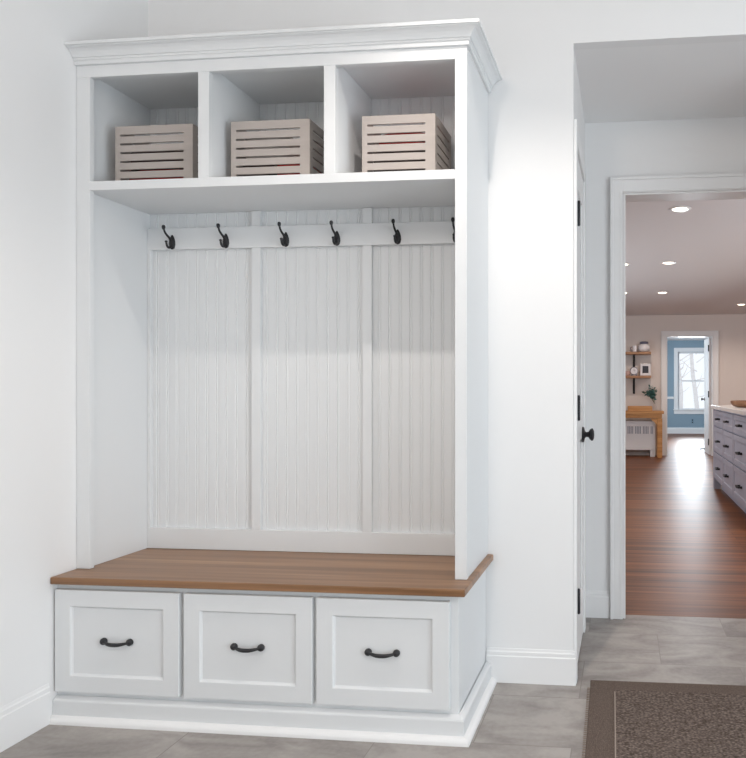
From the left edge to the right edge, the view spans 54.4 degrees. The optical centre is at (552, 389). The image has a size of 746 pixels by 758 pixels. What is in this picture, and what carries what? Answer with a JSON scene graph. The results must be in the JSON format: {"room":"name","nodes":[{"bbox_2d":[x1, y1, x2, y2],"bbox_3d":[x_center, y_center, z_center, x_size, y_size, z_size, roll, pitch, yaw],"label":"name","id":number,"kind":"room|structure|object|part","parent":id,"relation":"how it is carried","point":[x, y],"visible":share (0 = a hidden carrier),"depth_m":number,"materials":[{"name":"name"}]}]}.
{"room":"mudroom","nodes":[
{"label":"mudroom","id":0,"kind":"room"},
{"bbox_2d":[0,0,147,715],"bbox_3d":[-1.831,-0.290,1.002,0.110,2.760,5.015,0,0,6],"label":"wall","id":1,"kind":"structure","parent":0,"point":[38,71],"depth_m":2.21,"materials":[{"name":"white paint"}]},
{"bbox_2d":[0,683,49,752],"bbox_3d":[-1.837,1.024,0.378,0.007,0.133,3.772,0,0,6],"label":"baseboard","id":2,"kind":"structure","parent":1,"relation":"attached to","point":[26,715],"depth_m":2.16,"materials":[{"name":"white paint"}]},
{"bbox_2d":[0,434,745,757],"bbox_3d":[1.915,1.115,7.744,6.190,0.050,19.200,0,0,6],"label":"floor","id":3,"kind":"structure","parent":0,"point":[517,720],"depth_m":2.92,"materials":[{"name":"grey tile"}]},
{"bbox_2d":[49,570,496,746],"bbox_3d":[-0.926,0.864,2.413,1.398,0.452,0.476,0,0,6],"label":"base cabinet","id":4,"kind":"object","parent":3,"relation":"on","point":[400,669],"visible":0.93,"depth_m":2.20,"materials":[{"name":"white paint"}]},
{"bbox_3d":[-1.423,0.822,2.243,0.114,0.023,0.026,0,0,6],"label":"pull handle","id":5,"kind":"part","parent":4,"relation":"part of","materials":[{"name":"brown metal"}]},
{"bbox_3d":[-1.420,0.824,2.256,0.434,0.336,0.020,0,0,6],"label":"drawer","id":6,"kind":"part","parent":4,"relation":"part of","materials":[{"name":"white paint"}]},
{"bbox_3d":[-0.976,0.822,2.196,0.114,0.023,0.026,0,0,6],"label":"pull handle","id":7,"kind":"part","parent":4,"relation":"part of","materials":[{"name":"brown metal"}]},
{"bbox_3d":[-0.973,0.824,2.210,0.431,0.336,0.020,0,0,6],"label":"drawer","id":8,"kind":"part","parent":4,"relation":"part of","materials":[{"name":"white paint"}]},
{"bbox_3d":[-0.966,0.827,2.230,1.357,0.377,0.020,0,0,6],"label":"frame","id":9,"kind":"part","parent":4,"relation":"part of","materials":[{"name":"white paint"}]},
{"bbox_2d":[50,548,492,596],"bbox_3d":[-0.932,0.625,2.419,1.383,0.024,0.467,0,0,6],"label":"benchtop","id":10,"kind":"object","parent":4,"relation":"on","point":[316,572],"visible":0.85,"depth_m":2.32,"materials":[{"name":"brown wood"}]},
{"bbox_2d":[64,18,501,579],"bbox_3d":[-0.913,-0.278,2.445,1.416,1.782,0.410,0,0,6],"label":"hutch","id":11,"kind":"object","parent":10,"relation":"on","point":[299,362],"visible":1,"depth_m":2.58,"materials":[{"name":"white paint"}]},
{"bbox_3d":[-1.599,-0.249,2.552,0.031,1.722,0.339,0,0,6],"label":"panel","id":12,"kind":"part","parent":11,"relation":"part of","materials":[{"name":"white paint"}]},
{"bbox_2d":[115,124,197,180],"bbox_3d":[-1.387,-0.822,2.526,0.290,0.214,0.215,0,0,6],"label":"crate","id":13,"kind":"object","parent":11,"relation":"on","point":[124,135],"visible":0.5,"depth_m":2.42,"materials":[{"name":"brown wood"}]},
{"bbox_3d":[-1.527,-0.822,2.541,0.007,0.214,0.201,0,0,6],"label":"panel","id":14,"kind":"part","parent":13,"relation":"part of","materials":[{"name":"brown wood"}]},
{"bbox_2d":[129,169,182,179],"bbox_3d":[-1.387,-0.753,2.525,0.243,0.055,0.184,0,0,6],"label":"folded cloth","id":15,"kind":"object","parent":13,"relation":"in","point":[159,169],"visible":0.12,"depth_m":2.44,"materials":[{"name":"grey fabric"}]},
{"bbox_2d":[131,151,197,171],"bbox_3d":[-1.387,-0.820,2.525,0.238,0.075,0.181,0,0,6],"label":"folded cloth","id":16,"kind":"object","parent":15,"relation":"on","point":[158,151],"visible":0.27,"depth_m":2.44,"materials":[{"name":"fabric"}]},
{"bbox_3d":[-1.246,-0.822,2.511,0.007,0.214,0.201,0,0,6],"label":"panel","id":17,"kind":"part","parent":13,"relation":"part of","materials":[{"name":"brown wood"}]},
{"bbox_2d":[90,169,454,214],"bbox_3d":[-0.933,-0.698,2.458,1.311,0.031,0.328,0,0,6],"label":"shelf","id":18,"kind":"object","parent":11,"relation":"attached to","point":[333,192],"depth_m":2.41,"materials":[{"name":"white paint"}]},
{"bbox_2d":[231,119,323,176],"bbox_3d":[-0.961,-0.822,2.482,0.284,0.214,0.215,0,0,6],"label":"crate","id":19,"kind":"object","parent":11,"relation":"on","point":[309,141],"visible":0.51,"depth_m":2.38,"materials":[{"name":"brown wood"}]},
{"bbox_3d":[-1.099,-0.822,2.496,0.007,0.214,0.201,0,0,6],"label":"panel","id":20,"kind":"part","parent":19,"relation":"part of","materials":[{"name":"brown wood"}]},
{"bbox_2d":[242,165,276,175],"bbox_3d":[-1.025,-0.760,2.487,0.112,0.068,0.185,0,0,6],"label":"folded cloth","id":21,"kind":"object","parent":19,"relation":"in","point":[260,165],"visible":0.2,"depth_m":2.40,"materials":[{"name":"grey fabric"}]},
{"bbox_2d":[245,137,299,165],"bbox_3d":[-0.991,-0.852,2.483,0.161,0.090,0.180,0,0,6],"label":"folded cloth","id":22,"kind":"object","parent":21,"relation":"on","point":[290,137],"visible":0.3,"depth_m":2.40,"materials":[{"name":"grey fabric"}]},
{"bbox_2d":[277,164,321,174],"bbox_3d":[-0.899,-0.765,2.474,0.109,0.078,0.184,0,0,6],"label":"folded cloth","id":23,"kind":"object","parent":19,"relation":"in","point":[288,164],"visible":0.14,"depth_m":2.38,"materials":[{"name":"grey fabric"}]},
{"bbox_3d":[-0.823,-0.822,2.468,0.007,0.214,0.201,0,0,6],"label":"panel","id":24,"kind":"part","parent":19,"relation":"part of","materials":[{"name":"brown wood"}]},
{"bbox_3d":[-0.936,-1.102,2.483,1.363,0.016,0.339,0,0,6],"label":"panel","id":25,"kind":"part","parent":11,"relation":"part of","materials":[{"name":"white paint"}]},
{"bbox_3d":[-0.913,-1.140,2.445,1.416,0.058,0.410,0,0,6],"label":"crown molding","id":26,"kind":"part","parent":11,"relation":"part of","materials":[{"name":"white paint"}]},
{"bbox_3d":[-0.917,-0.583,2.613,1.311,0.082,0.018,0,0,6],"label":"hook rail","id":27,"kind":"part","parent":11,"relation":"part of","materials":[{"name":"white paint"}]},
{"bbox_3d":[-0.917,0.573,2.613,1.311,0.079,0.017,0,0,6],"label":"rail","id":28,"kind":"part","parent":11,"relation":"part of","materials":[{"name":"white paint"}]},
{"bbox_3d":[-0.915,-0.241,2.637,1.311,1.706,0.030,0,0,6],"label":"beadboard panel","id":29,"kind":"part","parent":11,"relation":"part of","materials":[{"name":"white paint"}]},
{"bbox_2d":[362,113,450,171],"bbox_3d":[-0.508,-0.822,2.435,0.254,0.214,0.215,0,0,6],"label":"crate","id":30,"kind":"object","parent":11,"relation":"on","point":[437,145],"visible":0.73,"depth_m":2.33,"materials":[{"name":"brown wood"}]},
{"bbox_3d":[-0.631,-0.822,2.448,0.007,0.214,0.201,0,0,6],"label":"panel","id":31,"kind":"part","parent":30,"relation":"part of","materials":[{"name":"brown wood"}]},
{"bbox_2d":[373,151,424,171],"bbox_3d":[-0.508,-0.773,2.433,0.210,0.095,0.184,0,0,6],"label":"folded cloth","id":32,"kind":"object","parent":30,"relation":"in","point":[398,151],"visible":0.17,"depth_m":2.35,"materials":[{"name":"grey fabric"}]},
{"bbox_2d":[379,132,424,144],"bbox_3d":[-0.499,-0.851,2.433,0.190,0.055,0.181,0,0,6],"label":"folded cloth","id":33,"kind":"object","parent":32,"relation":"on","point":[416,132],"visible":0.2,"depth_m":2.35,"materials":[{"name":"fabric"}]},
{"bbox_3d":[-0.386,-0.822,2.422,0.007,0.214,0.201,0,0,6],"label":"panel","id":34,"kind":"part","parent":30,"relation":"part of","materials":[{"name":"brown wood"}]},
{"bbox_3d":[-0.268,-0.249,2.414,0.020,1.722,0.338,0,0,6],"label":"panel","id":35,"kind":"part","parent":11,"relation":"part of","materials":[{"name":"white paint"}]},
{"bbox_3d":[-0.926,1.079,2.408,1.398,0.022,0.466,0,0,6],"label":"shoe molding","id":36,"kind":"part","parent":4,"relation":"part of","materials":[{"name":"white paint"}]},
{"bbox_3d":[-0.533,0.822,2.151,0.114,0.023,0.026,0,0,6],"label":"pull handle","id":37,"kind":"part","parent":4,"relation":"part of","materials":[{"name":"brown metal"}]},
{"bbox_3d":[-0.531,0.824,2.164,0.429,0.336,0.020,0,0,6],"label":"drawer","id":38,"kind":"part","parent":4,"relation":"part of","materials":[{"name":"white paint"}]},
{"bbox_2d":[625,420,654,456],"bbox_3d":[1.188,0.797,11.424,1.005,0.585,0.244,0,0,6],"label":"radiator cover","id":39,"kind":"object","parent":3,"relation":"on","point":[639,434],"visible":0.47,"depth_m":11.28,"materials":[{"name":"white metal"}]},
{"bbox_2d":[625,426,652,433],"bbox_3d":[1.178,0.655,11.308,0.930,0.124,0.009,0,0,6],"label":"grille","id":40,"kind":"object","parent":39,"relation":"attached to","point":[628,429],"depth_m":11.28,"materials":[{"name":"white metal"}]},
{"bbox_2d":[625,410,663,457],"bbox_3d":[1.182,0.714,11.303,1.258,0.752,0.330,0,0,6],"label":"console table","id":41,"kind":"object","parent":3,"relation":"on","point":[655,415],"visible":0.48,"depth_m":11.10,"materials":[{"name":"brown wood"}]},
{"bbox_2d":[628,406,651,410],"bbox_3d":[1.427,0.300,11.258,0.395,0.076,0.190,0,0,6],"label":"wooden tray","id":42,"kind":"object","parent":41,"relation":"on","point":[630,408],"visible":1,"depth_m":11.16,"materials":[{"name":"brown wood"}]},
{"bbox_2d":[642,385,656,403],"bbox_3d":[1.597,0.121,11.330,0.304,0.433,0.138,0,0,-22],"label":"sprig","id":43,"kind":"object","parent":41,"relation":"on","point":[651,393],"visible":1,"depth_m":11.33,"materials":[{"name":"green plant"}]},
{"bbox_3d":[1.754,0.773,11.358,0.080,0.634,0.080,0,0,6],"label":"leg","id":44,"kind":"part","parent":41,"relation":"part of","materials":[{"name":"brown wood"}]},
{"bbox_3d":[1.731,0.773,11.133,0.080,0.634,0.080,0,0,6],"label":"leg","id":45,"kind":"part","parent":41,"relation":"part of","materials":[{"name":"brown wood"}]},
{"bbox_2d":[582,680,745,757],"bbox_3d":[0.597,1.086,1.719,1.073,0.008,1.640,0,0,5],"label":"woven mat","id":46,"kind":"object","parent":3,"relation":"on","point":[627,719],"visible":1,"depth_m":2.26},
{"bbox_2d":[713,409,745,512],"bbox_3d":[2.009,0.648,6.443,0.773,0.884,2.392,0,0,6],"label":"kitchen island","id":47,"kind":"object","parent":3,"relation":"on","point":[729,429],"visible":1,"depth_m":6.47,"materials":[{"name":"grey paint"}]},
{"bbox_3d":[1.820,0.648,7.629,0.075,0.884,0.072,0,0,6],"label":"corner post","id":48,"kind":"part","parent":47,"relation":"part of","materials":[{"name":"grey paint"}]},
{"bbox_3d":[1.752,0.303,7.250,0.020,0.163,0.665,0,0,6],"label":"drawer","id":49,"kind":"part","parent":47,"relation":"part of","materials":[{"name":"grey paint"}]},
{"bbox_3d":[1.752,0.820,7.250,0.020,0.280,0.665,0,0,6],"label":"drawer","id":50,"kind":"part","parent":47,"relation":"part of","materials":[{"name":"grey paint"}]},
{"bbox_3d":[1.752,0.532,7.250,0.020,0.265,0.665,0,0,6],"label":"drawer","id":51,"kind":"part","parent":47,"relation":"part of","materials":[{"name":"grey paint"}]},
{"bbox_2d":[710,405,745,415],"bbox_3d":[2.033,0.186,6.434,0.803,0.037,2.440,0,0,6],"label":"island countertop","id":52,"kind":"structure","parent":47,"relation":"on","point":[727,408],"depth_m":6.48,"materials":[{"name":"white stone"}]},
{"bbox_2d":[730,400,745,407],"bbox_3d":[2.050,0.135,6.624,0.670,0.066,0.360,0,0,6],"label":"dough bowl","id":53,"kind":"object","parent":52,"relation":"on","point":[737,403],"visible":0.99,"depth_m":6.57,"materials":[{"name":"brown wood"}]},
{"bbox_3d":[1.684,0.532,6.586,0.020,0.265,0.610,0,0,6],"label":"drawer","id":54,"kind":"part","parent":47,"relation":"part of","materials":[{"name":"grey paint"}]},
{"bbox_3d":[1.684,0.820,6.586,0.020,0.280,0.610,0,0,6],"label":"drawer","id":55,"kind":"part","parent":47,"relation":"part of","materials":[{"name":"grey paint"}]},
{"bbox_3d":[1.684,0.303,6.586,0.020,0.163,0.610,0,0,6],"label":"drawer","id":56,"kind":"part","parent":47,"relation":"part of","materials":[{"name":"grey paint"}]},
{"bbox_3d":[1.604,0.820,5.821,0.020,0.280,0.870,0,0,6],"label":"drawer","id":57,"kind":"part","parent":47,"relation":"part of","materials":[{"name":"grey paint"}]},
{"bbox_3d":[1.604,0.532,5.821,0.020,0.265,0.870,0,0,6],"label":"drawer","id":58,"kind":"part","parent":47,"relation":"part of","materials":[{"name":"grey paint"}]},
{"bbox_3d":[1.604,0.303,5.821,0.020,0.163,0.870,0,0,6],"label":"drawer","id":59,"kind":"part","parent":47,"relation":"part of","materials":[{"name":"grey paint"}]},
{"bbox_2d":[148,0,745,650],"bbox_3d":[0.927,-0.290,2.488,5.070,2.760,0.050,0,0,6],"label":"wall","id":60,"kind":"structure","parent":0,"point":[533,43],"depth_m":2.57,"materials":[{"name":"white paint"}]},
{"bbox_2d":[486,647,575,685],"bbox_3d":[-0.080,1.026,2.564,0.336,0.127,0.015,0,0,6],"label":"baseboard","id":61,"kind":"structure","parent":60,"relation":"attached to","point":[508,665],"depth_m":2.56,"materials":[{"name":"white paint"}]},
{"bbox_2d":[574,51,584,163],"bbox_3d":[0.063,-0.096,2.964,0.115,2.372,0.720,0,0,6],"label":"wall","id":62,"kind":"structure","parent":0,"point":[578,108],"depth_m":2.84,"materials":[{"name":"white paint"}]},
{"bbox_2d":[574,119,585,683],"bbox_3d":[0.116,0.043,2.862,0.012,2.095,0.611,0,0,6],"label":"trim","id":63,"kind":"structure","parent":62,"relation":"attached to","point":[578,154],"depth_m":2.60,"materials":[{"name":"white paint"}]},
{"bbox_2d":[578,159,593,658],"bbox_3d":[0.119,0.075,2.848,0.093,2.013,0.499,0,0,6],"label":"door","id":64,"kind":"structure","parent":62,"relation":"in","point":[582,434],"depth_m":2.99,"materials":[{"name":"white paint"}]},
{"bbox_3d":[0.157,0.195,3.020,0.053,0.070,0.070,0,0,6],"label":"knob","id":65,"kind":"part","parent":64,"relation":"part of","materials":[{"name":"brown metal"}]},
{"bbox_2d":[574,41,745,122],"bbox_3d":[0.862,-1.322,2.881,1.721,0.080,0.720,0,0,6],"label":"ceiling","id":66,"kind":"structure","parent":0,"point":[700,80],"depth_m":2.87,"materials":[{"name":"white paint"}]},
{"bbox_2d":[585,117,745,590],"bbox_3d":[0.905,-0.136,3.297,1.721,2.452,0.115,0,0,6],"label":"wall","id":67,"kind":"structure","parent":0,"point":[707,145],"depth_m":3.31,"materials":[{"name":"white paint"}]},
{"bbox_2d":[586,590,609,617],"bbox_3d":[0.216,1.026,3.304,0.119,0.127,0.012,0,0,6],"label":"baseboard","id":68,"kind":"structure","parent":67,"relation":"attached to","point":[597,602],"depth_m":3.30,"materials":[{"name":"white paint"}]},
{"bbox_2d":[610,173,745,618],"bbox_3d":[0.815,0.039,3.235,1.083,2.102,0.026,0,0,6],"label":"trim","id":69,"kind":"structure","parent":67,"relation":"attached to","point":[618,186],"depth_m":3.28,"materials":[{"name":"white paint"}]},
{"bbox_2d":[625,199,745,340],"bbox_3d":[2.331,-1.282,10.350,6.140,0.085,14.210,0,0,6],"label":"ceiling","id":70,"kind":"structure","parent":0,"point":[706,242],"depth_m":6.53,"materials":[{"name":"white paint"}]},
{"bbox_2d":[661,261,675,264],"bbox_3d":[1.134,-1.241,6.739,0.152,0.006,0.152,0,0,6],"label":"recessed light","id":71,"kind":"object","parent":70,"relation":"in","point":[664,262],"visible":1,"depth_m":6.71,"materials":[{"name":"white paint"}]},
{"bbox_2d":[669,206,690,211],"bbox_3d":[0.876,-1.241,4.735,0.152,0.006,0.152,0,0,6],"label":"recessed light","id":72,"kind":"object","parent":70,"relation":"in","point":[675,208],"visible":1,"depth_m":4.72,"materials":[{"name":"white paint"}]},
{"bbox_2d":[625,314,745,454],"bbox_3d":[2.449,-0.077,11.489,6.140,2.335,0.120,0,0,6],"label":"wall","id":73,"kind":"structure","parent":0,"point":[731,328],"depth_m":11.47,"materials":[{"name":"white paint"}]},
{"bbox_2d":[625,352,650,366],"bbox_3d":[1.159,-0.476,11.449,0.942,0.302,0.224,0,0,6],"label":"wall shelf","id":74,"kind":"object","parent":73,"relation":"attached to","point":[626,353],"visible":0.42,"depth_m":11.33,"materials":[{"name":"brown wood"}]},
{"bbox_2d":[630,346,636,351],"bbox_3d":[1.350,-0.680,11.395,0.108,0.105,0.082,0,0,-24],"label":"mug","id":75,"kind":"object","parent":74,"relation":"on","point":[634,348],"visible":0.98,"depth_m":11.37,"materials":[{"name":"white ceramic"}]},
{"bbox_2d":[638,341,649,351],"bbox_3d":[1.515,-0.717,11.405,0.198,0.178,0.197,0,0,6],"label":"lidded jar","id":76,"kind":"object","parent":74,"relation":"on","point":[643,347],"visible":0.96,"depth_m":11.34,"materials":[{"name":"white ceramic"}]},
{"bbox_2d":[625,376,650,393],"bbox_3d":[1.159,-0.086,11.449,0.942,0.302,0.224,0,0,6],"label":"wall shelf","id":77,"kind":"object","parent":73,"relation":"attached to","point":[633,377],"visible":0.47,"depth_m":11.32,"materials":[{"name":"brown wood"}]},
{"bbox_2d":[630,367,637,375],"bbox_3d":[1.347,-0.309,11.384,0.132,0.144,0.046,0,0,6],"label":"desk clock","id":78,"kind":"object","parent":77,"relation":"on","point":[633,370],"visible":1,"depth_m":11.37,"materials":[{"name":"white ceramic"}]},
{"bbox_2d":[640,364,650,375],"bbox_3d":[1.535,-0.335,11.385,0.168,0.195,0.025,0,0,6],"label":"picture frame","id":79,"kind":"object","parent":77,"relation":"on","point":[645,369],"visible":1,"depth_m":11.38,"materials":[{"name":"white wood"}]},
{"bbox_2d":[642,366,647,372],"bbox_3d":[1.536,-0.337,11.388,0.098,0.118,0.012,0,0,6],"label":"picture","id":80,"kind":"object","parent":79,"relation":"attached to","point":[644,368],"depth_m":11.38},
{"bbox_2d":[661,331,718,455],"bbox_3d":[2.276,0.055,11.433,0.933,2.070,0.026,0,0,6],"label":"trim","id":81,"kind":"structure","parent":73,"relation":"attached to","point":[664,334],"depth_m":11.47,"materials":[{"name":"white paint"}]},
{"bbox_2d":[700,337,710,454],"bbox_3d":[2.628,0.101,11.865,0.122,1.959,0.674,0,0,6],"label":"door","id":82,"kind":"structure","parent":73,"relation":"in","point":[707,342],"depth_m":11.76,"materials":[{"name":"white paint"}]},
{"bbox_2d":[667,340,703,427],"bbox_3d":[3.256,-0.075,17.326,3.740,2.330,0.140,0,0,6],"label":"wall","id":83,"kind":"structure","parent":0,"point":[673,420],"depth_m":17.28,"materials":[{"name":"blue paint"}]},
{"bbox_2d":[667,428,703,433],"bbox_3d":[3.248,1.015,17.249,3.500,0.150,0.016,0,0,6],"label":"baseboard","id":84,"kind":"structure","parent":83,"relation":"attached to","point":[669,430],"depth_m":17.23,"materials":[{"name":"white paint"}]},
{"bbox_2d":[673,348,703,413],"bbox_3d":[3.502,-0.228,17.258,0.955,1.655,0.155,0,0,6],"label":"window","id":85,"kind":"structure","parent":83,"relation":"in","point":[677,351],"depth_m":17.25,"materials":[{"name":"white paint"}]},
{"bbox_3d":[3.509,-0.582,17.318,0.715,0.747,0.035,0,0,6],"label":"sash","id":86,"kind":"part","parent":85,"relation":"part of","materials":[{"name":"clear glass"}]},
{"bbox_3d":[3.504,0.126,17.278,0.715,0.748,0.035,0,0,6],"label":"sash","id":87,"kind":"part","parent":85,"relation":"part of","materials":[{"name":"white paint"}]},
{"label":"outside","id":88,"kind":"structure","parent":0,"visible":0},
{"bbox_3d":[6.014,1.690,38.585,32.000,0.100,42.000,0,0,6],"label":"ground","id":89,"kind":"structure","parent":88,"visible":0},
{"bbox_2d":[679,354,689,407],"bbox_3d":[4.645,-2.095,25.161,2.086,7.514,0.739,0,0,6],"label":"birch tree","id":90,"kind":"object","parent":89,"relation":"on","point":[680,369],"visible":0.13,"depth_m":25.08,"materials":[{"name":"white plant"}]},
{"bbox_2d":[685,354,703,407],"bbox_3d":[5.752,-2.101,27.129,1.633,7.506,0.778,0,0,-6],"label":"birch tree","id":91,"kind":"object","parent":89,"relation":"on","point":[695,393],"visible":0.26,"depth_m":27.01,"materials":[{"name":"white plant"}]}
]}

